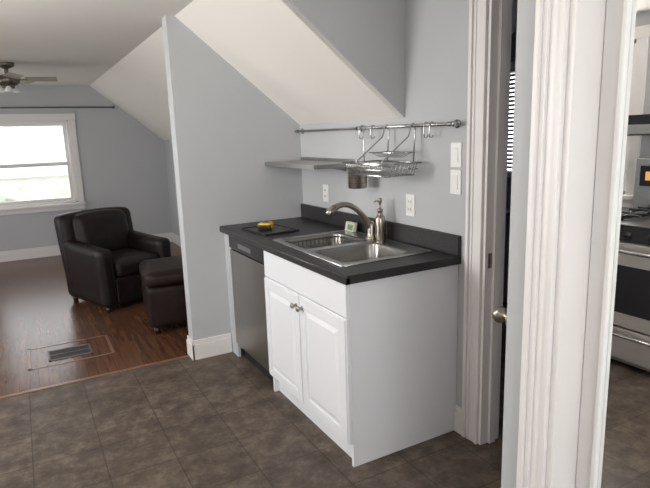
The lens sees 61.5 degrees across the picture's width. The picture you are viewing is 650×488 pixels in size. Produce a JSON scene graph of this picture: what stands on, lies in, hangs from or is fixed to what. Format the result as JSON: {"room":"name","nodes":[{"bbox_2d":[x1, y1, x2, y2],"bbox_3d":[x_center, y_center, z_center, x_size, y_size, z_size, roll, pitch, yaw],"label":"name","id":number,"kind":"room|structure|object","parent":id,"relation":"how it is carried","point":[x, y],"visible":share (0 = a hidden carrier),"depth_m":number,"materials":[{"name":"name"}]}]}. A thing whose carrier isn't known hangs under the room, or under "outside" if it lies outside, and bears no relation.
{"room":"kitchen","nodes":[
{"label":"kitchen","id":0,"kind":"room"},
{"bbox_2d":[0,62,57,92],"bbox_3d":[-2.942,-1.548,5.080,0.822,0.265,0.826,-8,13,-28],"label":"ceiling fan","id":1,"kind":"object","parent":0,"point":[8,80],"depth_m":5.05,"materials":[{"name":"grey metal"}]},
{"bbox_2d":[0,85,171,251],"bbox_3d":[-4.319,-0.877,7.017,4.680,2.250,0.140,-8,13,-28],"label":"wall","id":2,"kind":"structure","parent":0,"point":[123,162],"depth_m":7.57,"materials":[{"name":"grey paint"}]},
{"bbox_2d":[0,113,85,215],"bbox_3d":[-3.939,-1.046,7.160,1.360,1.280,0.170,-8,13,-28],"label":"window","id":3,"kind":"structure","parent":2,"relation":"in","point":[66,120],"depth_m":7.30,"materials":[{"name":"white wood"}]},
{"bbox_2d":[0,106,114,108],"bbox_3d":[-3.849,-1.744,6.991,2.190,0.044,0.092,-8,13,-28],"label":"curtain rod","id":4,"kind":"object","parent":2,"relation":"attached to","point":[113,107],"visible":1,"depth_m":7.13,"materials":[{"name":"metal"}]},
{"bbox_2d":[0,232,171,261],"bbox_3d":[-4.290,0.175,7.133,4.580,0.140,0.016,-8,13,-28],"label":"baseboard","id":5,"kind":"structure","parent":2,"relation":"attached to","point":[21,254],"depth_m":7.33,"materials":[{"name":"white wood"}]},
{"bbox_2d":[0,242,189,398],"bbox_3d":[-3.155,0.630,5.274,4.900,0.104,4.660,-8,13,-28],"label":"floor","id":6,"kind":"structure","parent":0,"point":[37,308],"depth_m":4.39,"materials":[{"name":"brown wood"}]},
{"bbox_2d":[47,343,92,360],"bbox_3d":[-1.865,0.790,3.996,0.290,0.006,0.210,-8,13,-28],"label":"floor vent register","id":7,"kind":"object","parent":6,"relation":"in","point":[82,349],"visible":1,"depth_m":4.00,"materials":[{"name":"metal"}]},
{"bbox_2d":[27,335,114,370],"bbox_3d":[-1.871,0.788,4.016,0.560,0.002,0.440,-8,13,-28],"label":"frame","id":8,"kind":"structure","parent":6,"relation":"on","point":[106,336],"depth_m":3.96,"materials":[{"name":"brown wood"}]},
{"bbox_2d":[54,207,170,312],"bbox_3d":[-2.029,0.105,5.282,0.849,0.855,0.754,7,15,39],"label":"leather armchair","id":9,"kind":"object","parent":6,"relation":"on","point":[101,251],"visible":0.88,"depth_m":5.13,"materials":[{"name":"brown leather"}]},
{"bbox_2d":[139,256,187,333],"bbox_3d":[-1.209,0.393,4.585,0.614,0.512,0.614,-7,12,-22],"label":"leather ottoman","id":10,"kind":"object","parent":6,"relation":"on","point":[162,279],"visible":0.46,"depth_m":4.27,"materials":[{"name":"brown leather"}]},
{"bbox_2d":[0,0,192,85],"bbox_3d":[-0.993,-1.377,2.968,7.000,0.100,10.100,-8,13,-28],"label":"ceiling","id":11,"kind":"structure","parent":0,"point":[75,42],"depth_m":3.80,"materials":[{"name":"paint"}]},
{"bbox_2d":[164,140,179,235],"bbox_3d":[-1.177,-0.438,6.168,0.100,1.518,4.510,-8,13,-28],"label":"wall knee","id":12,"kind":"structure","parent":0,"point":[168,143],"depth_m":7.86,"materials":[{"name":"grey paint"}]},
{"bbox_2d":[90,0,403,139],"bbox_3d":[-1.288,-1.387,5.160,1.050,0.979,5.852,-8,13,-28],"label":"ceiling","id":13,"kind":"structure","parent":0,"point":[266,42],"depth_m":3.19,"materials":[{"name":"paint"}]},
{"bbox_2d":[0,302,506,487],"bbox_3d":[0.757,1.211,1.726,5.750,0.100,5.455,-8,13,-28],"label":"floor","id":14,"kind":"structure","parent":0,"point":[218,421],"depth_m":2.75,"materials":[{"name":"tile"}]},
{"bbox_2d":[162,15,302,348],"bbox_3d":[-0.491,-0.376,3.878,1.093,2.250,0.115,-8,13,-28],"label":"wall partition","id":15,"kind":"structure","parent":14,"relation":"on","point":[224,129],"depth_m":3.69,"materials":[{"name":"grey paint"}]},
{"bbox_2d":[186,333,231,360],"bbox_3d":[-0.512,0.665,4.055,0.999,0.140,0.147,-8,13,-28],"label":"baseboard","id":16,"kind":"structure","parent":15,"relation":"attached to","point":[220,344],"depth_m":3.82,"materials":[{"name":"white wood"}]},
{"bbox_2d":[224,234,240,356],"bbox_3d":[-0.640,0.349,3.783,0.020,0.875,0.129,-8,13,-28],"label":"cabinet filler","id":17,"kind":"object","parent":14,"relation":"on","point":[236,348],"visible":0.5,"depth_m":3.79,"materials":[{"name":"grey paint"}]},
{"bbox_2d":[229,236,272,381],"bbox_3d":[-0.223,0.375,3.596,0.605,0.871,0.594,-8,13,-28],"label":"dishwasher","id":18,"kind":"object","parent":14,"relation":"on","point":[247,260],"visible":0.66,"depth_m":3.43,"materials":[{"name":"silver metal"}]},
{"bbox_2d":[263,251,457,466],"bbox_3d":[0.141,0.491,2.941,0.671,0.875,0.910,-8,13,-28],"label":"base cabinet","id":19,"kind":"object","parent":14,"relation":"on","point":[372,364],"visible":0.96,"depth_m":2.58,"materials":[{"name":"white wood"}]},
{"bbox_2d":[219,203,460,284],"bbox_3d":[-0.037,-0.062,3.157,0.646,0.137,1.663,-8,13,-28],"label":"countertop","id":20,"kind":"structure","parent":19,"relation":"on","point":[446,247],"depth_m":2.78,"materials":[{"name":"laminate"}]},
{"bbox_2d":[242,224,298,235],"bbox_3d":[-0.350,-0.092,3.471,0.240,0.013,0.320,-10,14,-34],"label":"tray","id":21,"kind":"object","parent":20,"relation":"on","point":[277,229],"visible":0.85,"depth_m":3.42,"materials":[{"name":"plastic"}]},
{"bbox_2d":[257,221,273,229],"bbox_3d":[-0.378,-0.119,3.490,0.086,0.044,0.115,0,11,10],"label":"tape measure","id":22,"kind":"object","parent":21,"relation":"on","point":[265,225],"visible":1,"depth_m":3.44,"materials":[{"name":"yellow plastic"}]},
{"bbox_2d":[325,202,374,238],"bbox_3d":[0.148,-0.123,2.985,0.335,0.226,0.064,-10,14,-34],"label":"kitchen faucet","id":23,"kind":"object","parent":20,"relation":"on","point":[330,211],"visible":0.94,"depth_m":2.99,"materials":[{"name":"silver metal"}]},
{"bbox_2d":[272,230,432,266],"bbox_3d":[0.117,0.092,2.940,0.529,0.182,0.804,-8,13,-28],"label":"double sink","id":24,"kind":"object","parent":20,"relation":"in","point":[363,251],"visible":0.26,"depth_m":2.92,"materials":[{"name":"silver metal"}]},
{"bbox_2d":[288,236,356,247],"bbox_3d":[-0.006,0.072,3.096,0.338,0.166,0.276,-8,13,-28],"label":"basket","id":25,"kind":"object","parent":24,"relation":"in","point":[330,237],"visible":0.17,"depth_m":3.20,"materials":[{"name":"metal"}]},
{"bbox_2d":[345,221,356,231],"bbox_3d":[0.158,-0.106,3.325,0.034,0.055,0.100,-8,13,-28],"label":"packet","id":26,"kind":"object","parent":24,"relation":"on","point":[350,226],"visible":1,"depth_m":3.31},
{"bbox_2d":[373,198,385,240],"bbox_3d":[0.302,-0.138,3.010,0.064,0.234,0.058,0,11,10],"label":"soap dispenser","id":27,"kind":"object","parent":24,"relation":"on","point":[380,221],"visible":1,"depth_m":2.99,"materials":[{"name":"silver metal"}]},
{"bbox_2d":[503,209,509,289],"bbox_3d":[1.062,0.108,4.769,0.860,0.851,0.600,-8,13,-28],"label":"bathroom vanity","id":28,"kind":"object","parent":14,"relation":"on","point":[507,210],"visible":0.03,"depth_m":4.68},
{"bbox_2d":[285,0,404,117],"bbox_3d":[0.029,-0.943,2.604,0.835,0.675,0.050,-8,13,-28],"label":"wall","id":29,"kind":"structure","parent":0,"point":[370,34],"depth_m":2.67,"materials":[{"name":"grey paint"}]},
{"bbox_2d":[300,0,488,426],"bbox_3d":[0.507,-0.217,2.915,0.115,2.250,2.790,-8,13,-28],"label":"wall","id":30,"kind":"structure","parent":0,"point":[436,31],"depth_m":2.72,"materials":[{"name":"grey paint"}]},
{"bbox_2d":[265,157,353,170],"bbox_3d":[-0.119,-0.516,3.571,0.286,0.080,0.724,-8,13,-28],"label":"wall shelf","id":31,"kind":"object","parent":30,"relation":"attached to","point":[312,163],"visible":0.79,"depth_m":3.45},
{"bbox_2d":[323,184,328,201],"bbox_3d":[0.004,-0.344,3.684,0.009,0.116,0.072,-8,13,-28],"label":"wall outlet","id":32,"kind":"object","parent":30,"relation":"attached to","point":[325,187],"depth_m":3.67,"materials":[{"name":"white plastic"}]},
{"bbox_2d":[294,119,460,133],"bbox_3d":[0.204,-0.672,3.175,0.059,0.040,1.647,-8,13,-28],"label":"wall rail","id":33,"kind":"object","parent":30,"relation":"attached to","point":[457,123],"depth_m":2.89,"materials":[{"name":"silver metal"}]},
{"bbox_2d":[347,126,366,188],"bbox_3d":[0.182,-0.493,3.100,0.116,0.349,0.116,1,12,12],"label":"utensil cup","id":34,"kind":"object","parent":33,"relation":"hanging from","point":[354,181],"visible":0.73,"depth_m":3.08,"materials":[{"name":"silver metal"}]},
{"bbox_2d":[342,122,421,177],"bbox_3d":[0.289,-0.486,2.810,0.240,0.261,0.390,-8,13,-28],"label":"dish rack","id":35,"kind":"object","parent":33,"relation":"hanging from","point":[382,173],"visible":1,"depth_m":2.77,"materials":[{"name":"silver metal"}]},
{"bbox_2d":[423,122,427,137],"bbox_3d":[0.489,-0.552,2.644,0.034,0.079,0.012,-8,13,-28],"label":"s-hook","id":36,"kind":"object","parent":33,"relation":"hanging from","point":[424,122],"visible":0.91,"depth_m":2.63,"materials":[{"name":"silver metal"}]},
{"bbox_2d":[406,194,414,216],"bbox_3d":[0.451,-0.205,2.891,0.009,0.116,0.072,-8,13,-28],"label":"wall outlet","id":37,"kind":"object","parent":30,"relation":"attached to","point":[410,199],"depth_m":2.88,"materials":[{"name":"white plastic"}]},
{"bbox_2d":[450,169,461,194],"bbox_3d":[0.613,-0.291,2.566,0.010,0.116,0.072,-8,13,-28],"label":"light switch","id":38,"kind":"object","parent":30,"relation":"attached to","point":[455,175],"visible":1,"depth_m":2.56,"materials":[{"name":"white plastic"}]},
{"bbox_2d":[454,405,461,434],"bbox_3d":[0.676,0.887,2.750,0.016,0.140,0.058,-8,13,-28],"label":"baseboard","id":39,"kind":"structure","parent":30,"relation":"attached to","point":[458,410],"depth_m":2.75,"materials":[{"name":"white wood"}]},
{"bbox_2d":[461,0,512,444],"bbox_3d":[0.897,-0.055,2.217,0.142,2.180,0.780,-8,13,-28],"label":"trim","id":40,"kind":"structure","parent":30,"relation":"attached to","point":[490,41],"depth_m":2.45,"materials":[{"name":"white wood"}]},
{"bbox_2d":[451,142,461,167],"bbox_3d":[0.609,-0.414,2.542,0.010,0.116,0.072,-8,13,-28],"label":"light switch","id":41,"kind":"object","parent":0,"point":[456,147],"visible":1,"depth_m":2.53,"materials":[{"name":"white plastic"}]},
{"bbox_2d":[503,33,516,301],"bbox_3d":[1.097,-0.391,3.687,1.915,2.250,3.800,-8,13,-28],"label":"wall","id":42,"kind":"structure","parent":0,"point":[513,36],"depth_m":4.68,"materials":[{"name":"white paint"}]},
{"bbox_2d":[172,233,180,246],"bbox_3d":[-1.205,0.244,6.275,0.016,0.140,4.470,-8,13,-28],"label":"baseboard","id":43,"kind":"structure","parent":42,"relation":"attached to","point":[175,238],"depth_m":7.96,"materials":[{"name":"white wood"}]},
{"bbox_2d":[507,61,515,177],"bbox_3d":[1.563,-0.999,4.480,0.075,0.960,1.160,-8,13,-28],"label":"window","id":44,"kind":"structure","parent":42,"relation":"in","point":[512,67],"depth_m":4.53,"materials":[{"name":"white"}]},
{"bbox_2d":[516,0,606,487],"bbox_3d":[1.001,0.267,0.669,0.166,2.150,1.755,-8,13,-28],"label":"trim","id":45,"kind":"structure","parent":42,"relation":"attached to","point":[569,34],"depth_m":1.31,"materials":[{"name":"white wood"}]},
{"bbox_2d":[575,0,649,487],"bbox_3d":[1.050,0.306,0.701,0.051,2.042,1.571,-8,13,-28],"label":"trim","id":46,"kind":"structure","parent":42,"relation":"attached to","point":[614,438],"depth_m":1.28,"materials":[{"name":"white wood"}]},
{"bbox_2d":[512,0,517,33],"bbox_3d":[0.797,-1.278,4.345,1.800,0.950,2.302,-8,13,-28],"label":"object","id":47,"kind":"structure","parent":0,"point":[515,2],"depth_m":3.73,"materials":[{"name":"black"}]},
{"bbox_2d":[501,0,535,487],"bbox_3d":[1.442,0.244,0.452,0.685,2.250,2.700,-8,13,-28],"label":"door","id":48,"kind":"structure","parent":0,"point":[526,9],"depth_m":1.41,"materials":[{"name":"white wood"}]},
{"bbox_2d":[492,305,506,325],"bbox_3d":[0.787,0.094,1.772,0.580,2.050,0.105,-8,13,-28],"label":"door knob","id":49,"kind":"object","parent":48,"relation":"attached to","point":[499,314],"depth_m":1.68,"materials":[{"name":"silver metal"}]},
{"label":"outside","id":50,"kind":"structure","parent":0,"visible":0},
{"bbox_3d":[-16.606,-0.869,30.576,80.000,0.200,51.000,-8,13,-28],"label":"ground","id":51,"kind":"structure","parent":50,"visible":0},
{"bbox_2d":[0,126,68,187],"bbox_3d":[-15.069,-2.384,23.613,11.500,5.400,9.000,-8,13,-28],"label":"sky","id":52,"kind":"structure","parent":51,"relation":"on","point":[26,144],"depth_m":22.06,"materials":[{"name":"white"}]},
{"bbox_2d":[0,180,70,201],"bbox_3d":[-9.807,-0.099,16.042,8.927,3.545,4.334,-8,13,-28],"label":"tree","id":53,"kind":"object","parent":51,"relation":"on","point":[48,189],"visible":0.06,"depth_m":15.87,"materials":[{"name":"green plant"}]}
]}

